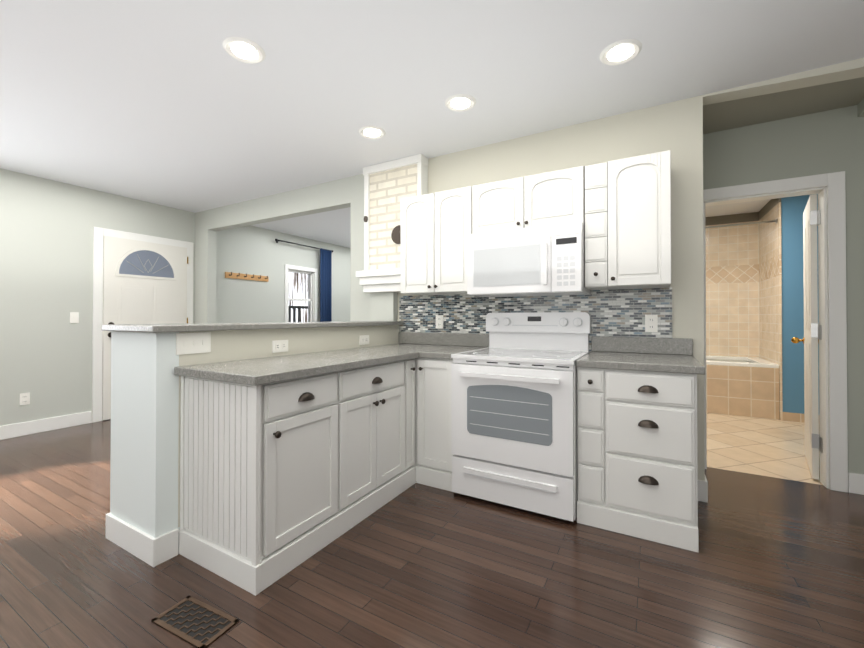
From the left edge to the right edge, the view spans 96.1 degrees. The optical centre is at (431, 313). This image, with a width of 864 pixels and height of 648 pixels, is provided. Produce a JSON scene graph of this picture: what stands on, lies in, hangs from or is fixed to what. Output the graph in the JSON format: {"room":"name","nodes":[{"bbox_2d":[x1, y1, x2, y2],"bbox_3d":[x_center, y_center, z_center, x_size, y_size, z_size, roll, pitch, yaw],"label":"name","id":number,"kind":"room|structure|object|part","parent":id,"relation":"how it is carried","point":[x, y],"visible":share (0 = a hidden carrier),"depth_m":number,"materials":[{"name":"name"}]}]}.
{"room":"kitchen","nodes":[
{"label":"kitchen","id":0,"kind":"room"},
{"bbox_2d":[0,168,350,425],"bbox_3d":[-3.230,-0.081,5.296,0.150,2.560,9.000,0,-1,30],"label":"wall","id":1,"kind":"structure","parent":0,"point":[46,256],"depth_m":4.10,"materials":[{"name":"grey paint"}]},
{"bbox_2d":[19,392,29,405],"bbox_3d":[-3.982,0.831,3.795,0.010,0.115,0.072,0,-1,30],"label":"outlet","id":2,"kind":"object","parent":1,"relation":"attached to","point":[24,398],"depth_m":3.79,"materials":[{"name":"white plastic"}]},
{"bbox_2d":[0,411,91,439],"bbox_3d":[-4.550,1.114,2.787,0.014,0.130,3.350,0,-1,30],"label":"baseboard","id":3,"kind":"structure","parent":1,"relation":"attached to","point":[53,423],"depth_m":3.91,"materials":[{"name":"white wood"}]},
{"bbox_2d":[70,312,78,322],"bbox_3d":[-3.799,0.040,4.123,0.012,0.115,0.072,0,-1,30],"label":"light switch","id":4,"kind":"object","parent":1,"relation":"attached to","point":[74,316],"depth_m":4.12,"materials":[{"name":"white plastic"}]},
{"bbox_2d":[92,227,192,422],"bbox_3d":[-3.458,0.119,4.720,0.020,2.150,1.065,0,-1,30],"label":"door frame","id":5,"kind":"structure","parent":1,"relation":"attached to","point":[98,233],"depth_m":4.31,"materials":[{"name":"white wood"}]},
{"bbox_2d":[102,236,187,419],"bbox_3d":[-3.409,0.158,4.698,0.117,2.057,0.901,0,-1,30],"label":"door leaf","id":6,"kind":"structure","parent":1,"relation":"in","point":[144,282],"depth_m":4.61,"materials":[{"name":"white wood"}]},
{"bbox_3d":[-3.387,0.091,4.708,0.089,1.690,0.864,0,-1,30],"label":"front door hardware","id":7,"kind":"part","parent":6,"relation":"part of","materials":[{"name":"white wood"}]},
{"bbox_2d":[225,272,268,281],"bbox_3d":[-2.774,-0.561,5.880,0.070,0.088,0.720,0,-1,30],"label":"coat hooks","id":8,"kind":"object","parent":1,"relation":"attached to","point":[246,276],"visible":1,"depth_m":5.86,"materials":[{"name":"brown wood"}]},
{"bbox_2d":[284,264,317,321],"bbox_3d":[-2.278,-0.250,6.798,0.070,1.160,0.720,0,-1,30],"label":"window frame","id":9,"kind":"structure","parent":1,"relation":"attached to","point":[287,267],"depth_m":6.69,"materials":[{"name":"white wood"}]},
{"bbox_2d":[289,269,313,321],"bbox_3d":[-2.334,-0.249,6.830,0.099,1.020,0.580,0,-1,30],"label":"room window","id":10,"kind":"structure","parent":1,"relation":"in","point":[301,296],"depth_m":6.89,"materials":[{"name":"white glass"}]},
{"bbox_2d":[275,239,332,321],"bbox_3d":[-2.219,-0.025,6.803,0.124,2.390,1.304,0,-1,30],"label":"curtain","id":11,"kind":"object","parent":1,"relation":"attached to","point":[325,285],"visible":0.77,"depth_m":7.17,"materials":[{"name":"blue fabric"}]},
{"bbox_3d":[-2.227,-1.189,6.817,0.105,0.060,1.304,0,-1,29],"label":"curtain rod","id":12,"kind":"part","parent":11,"relation":"part of","materials":[{"name":"black metal"}]},
{"bbox_3d":[-1.974,-0.011,7.190,0.079,2.370,0.273,0,-1,29],"label":"curtain panel","id":13,"kind":"part","parent":11,"relation":"part of","materials":[{"name":"blue fabric"}]},
{"bbox_2d":[102,321,402,566],"bbox_3d":[-0.993,0.620,2.786,0.524,1.117,2.053,0,-1,30],"label":"wall","id":14,"kind":"structure","parent":0,"point":[143,520],"depth_m":1.92,"materials":[{"name":"white paint"}]},
{"bbox_2d":[176,332,210,354],"bbox_3d":[-1.203,0.147,1.964,0.012,0.105,0.168,0,-1,30],"label":"light switch","id":15,"kind":"object","parent":14,"relation":"attached to","point":[192,343],"depth_m":1.96,"materials":[{"name":"white plastic"}]},
{"bbox_2d":[272,340,287,352],"bbox_3d":[-0.946,0.201,2.421,0.009,0.074,0.118,0,-1,30],"label":"outlet","id":16,"kind":"object","parent":14,"relation":"attached to","point":[277,345],"depth_m":2.41,"materials":[{"name":"white plastic"}]},
{"bbox_2d":[359,335,368,344],"bbox_3d":[-0.544,0.209,3.130,0.009,0.074,0.118,0,-1,30],"label":"outlet","id":17,"kind":"object","parent":14,"relation":"attached to","point":[363,339],"depth_m":3.12,"materials":[{"name":"white plastic"}]},
{"bbox_2d":[0,419,863,647],"bbox_3d":[0.231,1.209,3.442,8.090,0.050,9.200,0,-1,30],"label":"floor","id":18,"kind":"structure","parent":0,"point":[773,562],"depth_m":1.72,"materials":[{"name":"brown wood"}]},
{"bbox_2d":[151,596,238,647],"bbox_3d":[-0.900,1.166,1.474,0.300,0.006,0.145,0,0,26],"label":"floor vent","id":19,"kind":"object","parent":18,"relation":"in","point":[195,622],"visible":1,"depth_m":1.47,"materials":[{"name":"black metal"}]},
{"bbox_2d":[178,356,421,595],"bbox_3d":[-0.642,0.738,2.305,0.641,0.875,1.283,0,-1,30],"label":"base cabinet","id":20,"kind":"object","parent":18,"relation":"on","point":[288,463],"depth_m":1.84,"materials":[{"name":"white wood"}]},
{"bbox_2d":[174,344,453,387],"bbox_3d":[-0.509,0.282,2.577,0.609,0.040,1.940,0,-1,30],"label":"countertop","id":21,"kind":"structure","parent":20,"relation":"on","point":[248,372],"depth_m":2.02,"materials":[{"name":"grey stone"}]},
{"bbox_2d":[422,356,453,491],"bbox_3d":[0.159,0.742,2.917,0.326,0.875,0.683,0,-1,30],"label":"base cabinet","id":22,"kind":"object","parent":18,"relation":"on","point":[436,370],"depth_m":2.64,"materials":[{"name":"white wood"}]},
{"bbox_2d":[418,344,481,355],"bbox_3d":[0.188,0.285,2.916,0.271,0.040,0.661,0,-1,30],"label":"countertop","id":23,"kind":"structure","parent":22,"relation":"on","point":[458,348],"depth_m":2.80,"materials":[{"name":"grey stone"}]},
{"bbox_2d":[451,312,590,521],"bbox_3d":[0.614,0.583,2.612,0.764,1.190,0.753,0,-1,30],"label":"range","id":24,"kind":"object","parent":18,"relation":"on","point":[514,414],"visible":1,"depth_m":2.34,"materials":[{"name":"white metal"}]},
{"bbox_2d":[576,364,701,551],"bbox_3d":[1.222,0.738,2.331,0.567,0.875,0.655,0,-1,30],"label":"base cabinet","id":25,"kind":"object","parent":18,"relation":"on","point":[637,427],"depth_m":2.04,"materials":[{"name":"white wood"}]},
{"bbox_2d":[576,352,704,374],"bbox_3d":[1.234,0.280,2.325,0.597,0.040,0.661,0,-1,30],"label":"countertop","id":26,"kind":"structure","parent":25,"relation":"on","point":[607,359],"depth_m":2.16,"materials":[{"name":"grey stone"}]},
{"bbox_2d":[0,0,863,247],"bbox_3d":[0.231,-1.406,3.463,8.090,0.060,9.200,0,-1,30],"label":"ceiling","id":27,"kind":"structure","parent":0,"point":[172,103],"depth_m":2.26,"materials":[{"name":"white paint"}]},
{"bbox_2d":[223,37,265,62],"bbox_3d":[-0.986,-1.381,2.042,0.204,0.011,0.204,0,-1,30],"label":"recessed light","id":28,"kind":"object","parent":27,"relation":"in","point":[242,49],"visible":1,"depth_m":2.03,"materials":[{"name":"white"}]},
{"bbox_2d":[359,126,385,138],"bbox_3d":[-0.454,-1.373,2.946,0.204,0.011,0.204,0,-1,30],"label":"recessed light","id":29,"kind":"object","parent":27,"relation":"in","point":[372,132],"visible":1,"depth_m":2.94,"materials":[{"name":"white glass"}]},
{"bbox_2d":[445,94,475,111],"bbox_3d":[0.186,-1.377,2.541,0.204,0.011,0.204,0,-1,30],"label":"recessed light","id":30,"kind":"object","parent":27,"relation":"in","point":[460,102],"visible":0.94,"depth_m":2.53,"materials":[{"name":"white"}]},
{"bbox_2d":[600,39,641,64],"bbox_3d":[0.999,-1.380,2.058,0.204,0.011,0.204,0,-1,30],"label":"recessed light","id":31,"kind":"object","parent":27,"relation":"in","point":[621,51],"visible":0.98,"depth_m":2.04,"materials":[{"name":"white"}]},
{"bbox_2d":[195,58,863,480],"bbox_3d":[0.399,-0.095,3.547,7.890,2.560,0.630,0,-1,30],"label":"wall","id":32,"kind":"structure","parent":0,"point":[675,128],"depth_m":2.77,"materials":[{"name":"grey paint"}]},
{"bbox_2d":[356,154,427,320],"bbox_3d":[-0.372,-0.654,3.524,0.685,1.439,0.173,0,-1,30],"label":"chimney column","id":33,"kind":"structure","parent":32,"relation":"on","point":[389,186],"depth_m":3.54,"materials":[{"name":"beige brick"}]},
{"bbox_2d":[401,186,472,295],"bbox_3d":[0.074,-0.557,3.123,0.639,0.782,0.228,0,-1,30],"label":"upper cabinet","id":34,"kind":"object","parent":32,"relation":"attached to","point":[436,227],"depth_m":3.02,"materials":[{"name":"white wood"}]},
{"bbox_2d":[436,315,442,328],"bbox_3d":[0.064,0.068,3.358,0.072,0.115,0.009,0,-1,30],"label":"outlet","id":35,"kind":"object","parent":32,"relation":"attached to","point":[439,318],"depth_m":3.35,"materials":[{"name":"white plastic"}]},
{"bbox_2d":[473,166,584,233],"bbox_3d":[0.714,-0.764,2.819,0.780,0.373,0.328,0,-1,30],"label":"upper cabinet","id":36,"kind":"object","parent":32,"relation":"attached to","point":[554,197],"depth_m":2.65,"materials":[{"name":"white wood"}]},
{"bbox_2d":[467,222,590,296],"bbox_3d":[0.683,-0.355,2.760,0.774,0.438,0.456,0,-1,30],"label":"microwave","id":37,"kind":"object","parent":36,"relation":"attached to","point":[547,260],"visible":0.98,"depth_m":2.57,"materials":[{"name":"white"}]},
{"bbox_2d":[399,287,671,350],"bbox_3d":[0.631,0.049,3.048,2.136,0.435,0.008,0,-1,30],"label":"backsplash","id":38,"kind":"structure","parent":32,"relation":"attached to","point":[619,313],"depth_m":2.88,"materials":[{"name":"tile"}]},
{"bbox_2d":[398,332,692,355],"bbox_3d":[0.673,0.213,3.006,2.244,0.105,0.021,0,-1,30],"label":"backsplash","id":39,"kind":"structure","parent":32,"relation":"attached to","point":[676,346],"depth_m":2.69,"materials":[{"name":"grey stone"}]},
{"bbox_2d":[584,159,620,289],"bbox_3d":[1.135,-0.561,2.580,0.191,0.782,0.328,0,-1,30],"label":"upper cabinet","id":40,"kind":"object","parent":32,"relation":"attached to","point":[620,209],"depth_m":2.43,"materials":[{"name":"white wood"}]},
{"bbox_2d":[621,150,670,288],"bbox_3d":[1.319,-0.562,2.476,0.341,0.782,0.328,0,-1,30],"label":"upper cabinet","id":41,"kind":"object","parent":32,"relation":"attached to","point":[645,179],"depth_m":2.31,"materials":[{"name":"white wood"}]},
{"bbox_2d":[645,315,657,331],"bbox_3d":[1.453,0.062,2.572,0.072,0.115,0.009,0,-1,30],"label":"outlet","id":42,"kind":"object","parent":32,"relation":"attached to","point":[651,321],"depth_m":2.57,"materials":[{"name":"white plastic"}]},
{"bbox_2d":[698,476,707,502],"bbox_3d":[1.855,1.113,2.694,0.034,0.130,0.624,0,-1,30],"label":"baseboard","id":43,"kind":"structure","parent":32,"relation":"attached to","point":[702,485],"depth_m":2.43,"materials":[{"name":"white wood"}]},
{"bbox_2d":[705,212,756,356],"bbox_3d":[3.674,-0.079,5.618,1.870,2.560,0.120,0,-1,30],"label":"wall","id":44,"kind":"structure","parent":0,"point":[754,293],"depth_m":5.31,"materials":[{"name":"brown tile"}]},
{"bbox_2d":[706,413,822,484],"bbox_3d":[3.477,1.215,4.214,3.200,0.050,3.460,0,-1,30],"label":"floor","id":45,"kind":"structure","parent":0,"point":[774,448],"depth_m":3.44,"materials":[{"name":"beige tile"}]},
{"bbox_2d":[706,355,778,419],"bbox_3d":[3.352,0.888,5.194,1.776,0.620,0.918,0,-1,30],"label":"bathtub","id":46,"kind":"object","parent":45,"relation":"on","point":[743,386],"visible":0.4,"depth_m":4.53,"materials":[{"name":"beige tile"}]},
{"bbox_2d":[757,199,772,361],"bbox_3d":[4.209,-0.085,4.787,0.120,2.560,0.780,0,-1,30],"label":"wall","id":47,"kind":"structure","parent":0,"point":[764,230],"depth_m":4.88,"materials":[{"name":"brown tile"}]},
{"bbox_2d":[703,77,863,473],"bbox_3d":[2.909,-0.105,2.265,2.260,2.560,0.630,0,-1,30],"label":"wall","id":48,"kind":"structure","parent":0,"point":[807,131],"depth_m":2.60,"materials":[{"name":"grey paint"}]},
{"bbox_2d":[703,171,847,492],"bbox_3d":[2.409,0.116,2.828,0.835,2.125,0.140,0,-1,30],"label":"door frame","id":49,"kind":"structure","parent":48,"relation":"attached to","point":[833,431],"depth_m":2.61,"materials":[{"name":"white wood"}]},
{"bbox_2d":[803,194,818,479],"bbox_3d":[2.919,0.161,2.994,0.041,2.015,0.655,0,-1,41],"label":"door leaf","id":50,"kind":"structure","parent":48,"relation":"in","point":[811,394],"depth_m":2.78,"materials":[{"name":"white wood"}]},
{"bbox_2d":[791,210,822,452],"bbox_3d":[2.927,0.114,2.942,0.231,1.692,0.690,0,-1,30],"label":"hardware piece","id":51,"kind":"object","parent":50,"relation":"attached to","point":[816,332],"visible":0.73,"depth_m":2.74,"materials":[{"name":"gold metal"}]},
{"bbox_2d":[848,472,863,494],"bbox_3d":[3.367,1.110,2.212,1.420,0.130,0.014,0,-1,30],"label":"baseboard","id":52,"kind":"structure","parent":48,"relation":"attached to","point":[855,483],"depth_m":2.54,"materials":[{"name":"white wood"}]},
{"bbox_2d":[773,194,818,422],"bbox_3d":[4.483,-0.091,4.073,1.300,2.560,0.132,0,-1,30],"label":"wall","id":53,"kind":"structure","parent":0,"point":[788,287],"depth_m":4.30,"materials":[{"name":"blue paint"}]},
{"bbox_2d":[705,218,777,228],"bbox_3d":[3.151,-1.055,4.853,1.776,0.058,0.060,0,-1,30],"label":"shower rod","id":54,"kind":"object","parent":53,"relation":"attached to","point":[770,221],"visible":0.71,"depth_m":4.55,"materials":[{"name":"silver metal"}]}
]}

